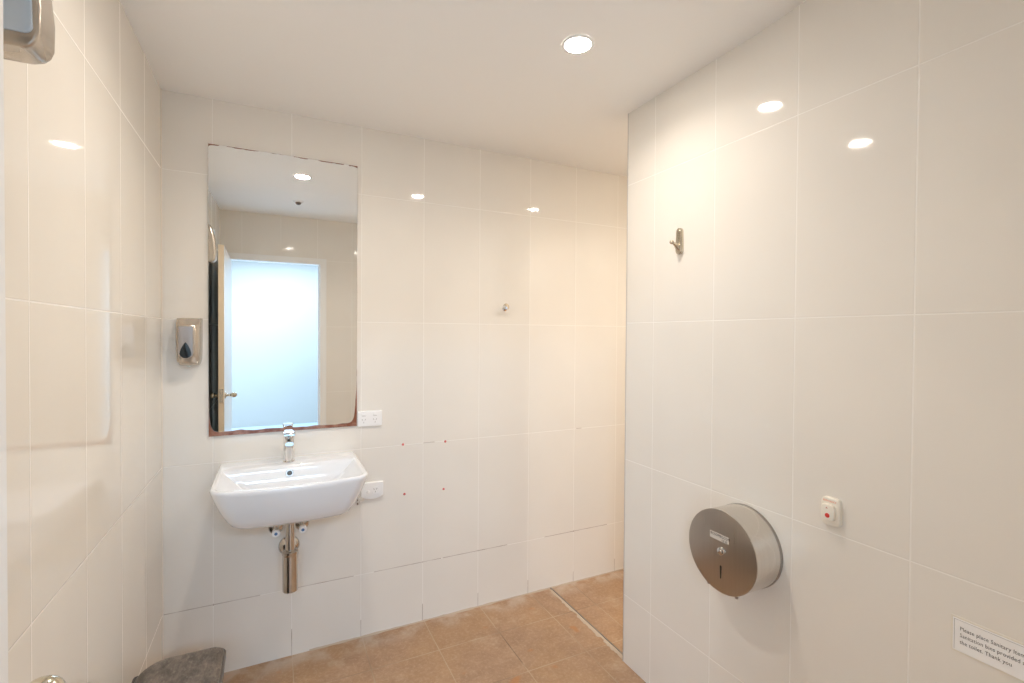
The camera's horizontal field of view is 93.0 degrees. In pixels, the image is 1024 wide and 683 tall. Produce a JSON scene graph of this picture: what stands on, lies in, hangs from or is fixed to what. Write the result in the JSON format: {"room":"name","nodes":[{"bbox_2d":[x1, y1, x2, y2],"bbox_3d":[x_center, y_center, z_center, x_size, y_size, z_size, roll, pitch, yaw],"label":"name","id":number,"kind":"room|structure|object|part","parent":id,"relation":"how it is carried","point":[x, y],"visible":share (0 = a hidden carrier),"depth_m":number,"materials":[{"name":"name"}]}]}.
{"room":"public restroom","nodes":[
{"label":"public restroom","id":0,"kind":"room"},
{"bbox_2d":[3,0,161,682],"bbox_3d":[-0.963,0.148,0.908,0.120,2.556,2.510,0,1,-26],"label":"wall","id":1,"kind":"structure","parent":0,"point":[82,126],"depth_m":1.18,"materials":[{"name":"beige tile"}]},
{"bbox_2d":[3,0,54,63],"bbox_3d":[-0.794,-0.583,0.783,0.073,0.239,0.077,0,1,-26],"label":"air freshener","id":2,"kind":"object","parent":1,"relation":"attached to","point":[28,25],"visible":0.97,"depth_m":0.77,"materials":[{"name":"silver metal"}]},
{"bbox_3d":[-0.782,-0.583,0.748,0.064,0.200,0.004,0,1,-26],"label":"panel","id":3,"kind":"part","parent":2,"relation":"part of","materials":[{"name":"blue"}]},
{"bbox_2d":[0,0,64,682],"bbox_3d":[-0.473,0.411,0.251,0.163,2.035,0.850,0,1,-26],"label":"door","id":4,"kind":"structure","parent":1,"relation":"in","point":[3,455],"depth_m":0.61,"materials":[{"name":"white paint"}]},
{"bbox_3d":[-0.589,0.430,0.587,0.076,0.050,0.050,0,1,-26],"label":"knob","id":5,"kind":"part","parent":4,"relation":"part of","materials":[{"name":"silver metal"}]},
{"bbox_2d":[161,89,163,659],"bbox_3d":[-1.407,0.201,1.953,0.004,2.416,0.004,0,1,-26],"label":"trim","id":6,"kind":"structure","parent":1,"relation":"attached to","point":[161,89],"depth_m":1.95,"materials":[{"name":"white tile"}]},
{"bbox_2d":[162,90,626,672],"bbox_3d":[-0.201,0.130,2.612,2.750,2.556,0.120,0,1,-26],"label":"wall","id":7,"kind":"structure","parent":0,"point":[526,400],"depth_m":2.44,"materials":[{"name":"beige tile"}]},
{"bbox_2d":[176,318,202,366],"bbox_3d":[-1.300,0.004,1.952,0.088,0.197,0.095,0,1,-26],"label":"soap dispenser","id":8,"kind":"object","parent":7,"relation":"attached to","point":[189,331],"visible":1,"depth_m":1.93,"materials":[{"name":"silver metal"}]},
{"bbox_3d":[-1.287,0.004,1.915,0.050,0.128,0.012,0,1,-26],"label":"panel","id":9,"kind":"part","parent":8,"relation":"part of","materials":[{"name":"silver metal"}]},
{"bbox_2d":[268,525,282,537],"bbox_3d":[-1.023,0.765,2.105,0.060,0.170,0.086,0,1,-26],"label":"valve","id":10,"kind":"object","parent":7,"relation":"attached to","point":[275,530],"visible":0.62,"depth_m":2.09,"materials":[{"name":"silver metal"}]},
{"bbox_3d":[-1.011,0.820,2.079,0.033,0.033,0.025,0,1,-26],"label":"handle","id":11,"kind":"part","parent":10,"relation":"part of","materials":[{"name":"white plastic"}]},
{"bbox_2d":[208,143,356,436],"bbox_3d":[-0.992,-0.210,2.144,0.593,1.213,0.007,0,1,-26],"label":"mirror","id":12,"kind":"object","parent":7,"relation":"attached to","point":[282,229],"visible":0.93,"depth_m":2.13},
{"bbox_2d":[209,451,367,528],"bbox_3d":[-0.887,0.603,1.962,0.543,0.166,0.458,0,1,-26],"label":"basin","id":13,"kind":"object","parent":7,"relation":"attached to","point":[269,492],"visible":1,"depth_m":1.85,"materials":[{"name":"white ceramic"}]},
{"bbox_2d":[282,429,294,462],"bbox_3d":[-0.949,0.450,2.066,0.051,0.137,0.120,0,1,-26],"label":"mixer tap","id":14,"kind":"object","parent":13,"relation":"on","point":[288,435],"visible":1,"depth_m":2.08,"materials":[{"name":"silver metal"}]},
{"bbox_3d":[-0.942,0.423,2.052,0.038,0.035,0.089,0,1,-26],"label":"spout","id":15,"kind":"part","parent":14,"relation":"part of","materials":[{"name":"silver metal"}]},
{"bbox_3d":[-0.950,0.391,2.068,0.047,0.020,0.104,0,1,-26],"label":"lever","id":16,"kind":"part","parent":14,"relation":"part of","materials":[{"name":"silver metal"}]},
{"bbox_2d":[278,523,299,593],"bbox_3d":[-0.948,0.854,2.071,0.088,0.345,0.217,0,1,-26],"label":"trap","id":17,"kind":"object","parent":13,"relation":"attached to","point":[288,546],"visible":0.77,"depth_m":1.98,"materials":[{"name":"silver metal"}]},
{"bbox_2d":[282,547,298,593],"bbox_3d":[-0.914,0.942,2.003,0.064,0.171,0.064,0,1,-26],"label":"drain pipe","id":18,"kind":"object","parent":17,"relation":"on","point":[289,554],"depth_m":1.98,"materials":[{"name":"silver metal"}]},
{"bbox_2d":[295,521,308,532],"bbox_3d":[-0.928,0.765,2.152,0.060,0.170,0.086,0,1,-26],"label":"valve","id":19,"kind":"object","parent":7,"relation":"attached to","point":[301,526],"visible":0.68,"depth_m":2.13,"materials":[{"name":"silver metal"}]},
{"bbox_3d":[-0.916,0.820,2.126,0.033,0.033,0.025,0,1,-26],"label":"handle","id":20,"kind":"part","parent":19,"relation":"part of","materials":[{"name":"white plastic"}]},
{"bbox_2d":[357,410,381,426],"bbox_3d":[-0.675,0.366,2.309,0.113,0.073,0.014,0,1,-26],"label":"power outlet","id":21,"kind":"object","parent":7,"relation":"attached to","point":[372,417],"visible":1,"depth_m":2.31,"materials":[{"name":"white plastic"}]},
{"bbox_2d":[357,480,382,504],"bbox_3d":[-0.675,0.721,2.312,0.122,0.100,0.021,0,1,-26],"label":"power outlet","id":22,"kind":"object","parent":7,"relation":"attached to","point":[370,490],"visible":0.98,"depth_m":2.31,"materials":[{"name":"white plastic"}]},
{"bbox_3d":[-0.668,0.711,2.319,0.104,0.079,0.014,0,1,-26],"label":"plate","id":23,"kind":"part","parent":22,"relation":"part of","materials":[{"name":"white plastic"}]},
{"bbox_2d":[309,568,623,650],"bbox_3d":[0.066,1.405,2.693,2.200,0.008,0.009,0,1,-26],"label":"trim","id":24,"kind":"structure","parent":7,"relation":"attached to","point":[540,590],"depth_m":2.50,"materials":[{"name":"beige tile"}]},
{"bbox_2d":[502,303,508,310],"bbox_3d":[-0.034,-0.183,2.602,0.031,0.044,0.062,0,1,7],"label":"robe hook","id":25,"kind":"object","parent":7,"relation":"attached to","point":[505,307],"visible":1,"depth_m":2.58,"materials":[{"name":"silver metal"}]},
{"bbox_2d":[223,570,645,682],"bbox_3d":[0.343,1.477,1.504,2.990,0.100,2.630,0,1,-26],"label":"floor","id":26,"kind":"structure","parent":0,"point":[533,637],"depth_m":2.22,"materials":[{"name":"tile"}]},
{"bbox_2d":[132,647,225,682],"bbox_3d":[-0.935,1.202,1.324,0.239,0.438,0.470,0,1,-26],"label":"waste bin","id":27,"kind":"object","parent":26,"relation":"on","point":[206,665],"visible":1,"depth_m":1.45,"materials":[{"name":"grey plastic"}]},
{"bbox_2d":[120,0,805,176],"bbox_3d":[0.358,-1.089,1.473,2.990,0.200,2.620,0,1,-26],"label":"ceiling","id":28,"kind":"structure","parent":0,"point":[498,76],"depth_m":1.71,"materials":[{"name":"white paint"}]},
{"bbox_2d":[562,34,593,53],"bbox_3d":[0.219,-0.989,1.619,0.108,0.004,0.108,0,1,-26],"label":"recessed light","id":29,"kind":"object","parent":28,"relation":"in","point":[578,43],"visible":1,"depth_m":1.62,"materials":[{"name":"white"}]},
{"bbox_2d":[550,587,622,658],"bbox_3d":[0.357,1.412,2.459,0.024,0.004,0.645,0,1,-26],"label":"trim","id":30,"kind":"structure","parent":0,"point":[598,634],"depth_m":2.40,"materials":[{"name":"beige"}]},
{"bbox_2d":[623,0,1023,682],"bbox_3d":[0.933,0.154,1.395,0.120,2.556,1.715,0,1,-26],"label":"wall","id":31,"kind":"structure","parent":0,"point":[840,314],"depth_m":1.33,"materials":[{"name":"beige tile"}]},
{"bbox_2d":[623,113,628,658],"bbox_3d":[0.504,0.211,2.141,0.007,2.416,0.004,0,1,-26],"label":"trim","id":32,"kind":"structure","parent":31,"relation":"attached to","point":[628,113],"depth_m":2.14,"materials":[{"name":"silver metal"}]},
{"bbox_2d":[669,228,683,253],"bbox_3d":[0.621,-0.382,1.840,0.051,0.100,0.032,0,1,-26],"label":"robe hook","id":33,"kind":"object","parent":31,"relation":"attached to","point":[679,245],"visible":1,"depth_m":1.84,"materials":[{"name":"silver metal"}]},
{"bbox_2d":[689,503,782,598],"bbox_3d":[0.711,0.667,1.568,0.128,0.262,0.262,0,1,-26],"label":"dispenser","id":34,"kind":"object","parent":31,"relation":"attached to","point":[734,547],"visible":1,"depth_m":1.51,"materials":[{"name":"silver metal"}]},
{"bbox_3d":[0.660,0.624,1.549,0.001,0.022,0.072,0,1,-26],"label":"name plate","id":35,"kind":"part","parent":34,"relation":"part of","materials":[{"name":"beige"}]},
{"bbox_2d":[821,496,842,526],"bbox_3d":[0.880,0.471,1.343,0.022,0.078,0.052,0,1,-26],"label":"button","id":36,"kind":"object","parent":31,"relation":"attached to","point":[831,507],"visible":1,"depth_m":1.33,"materials":[{"name":"white plastic"}]},
{"bbox_3d":[0.874,0.472,1.343,0.010,0.044,0.037,0,1,-26],"label":"push plate","id":37,"kind":"part","parent":36,"relation":"part of","materials":[{"name":"white plastic"}]},
{"bbox_2d":[950,614,1023,682],"bbox_3d":[1.070,0.665,0.979,0.002,0.081,0.296,0,1,-26],"label":"paper notice","id":38,"kind":"object","parent":31,"relation":"attached to","point":[1004,654],"visible":1,"depth_m":1.05,"materials":[{"name":"white paper"}]},
{"bbox_2d":[960,627,1023,666],"bbox_3d":[1.040,0.665,1.036,0.001,0.041,0.134,0,1,-26],"label":"print","id":39,"kind":"object","parent":38,"relation":"attached to","point":[960,627],"depth_m":1.05}
]}

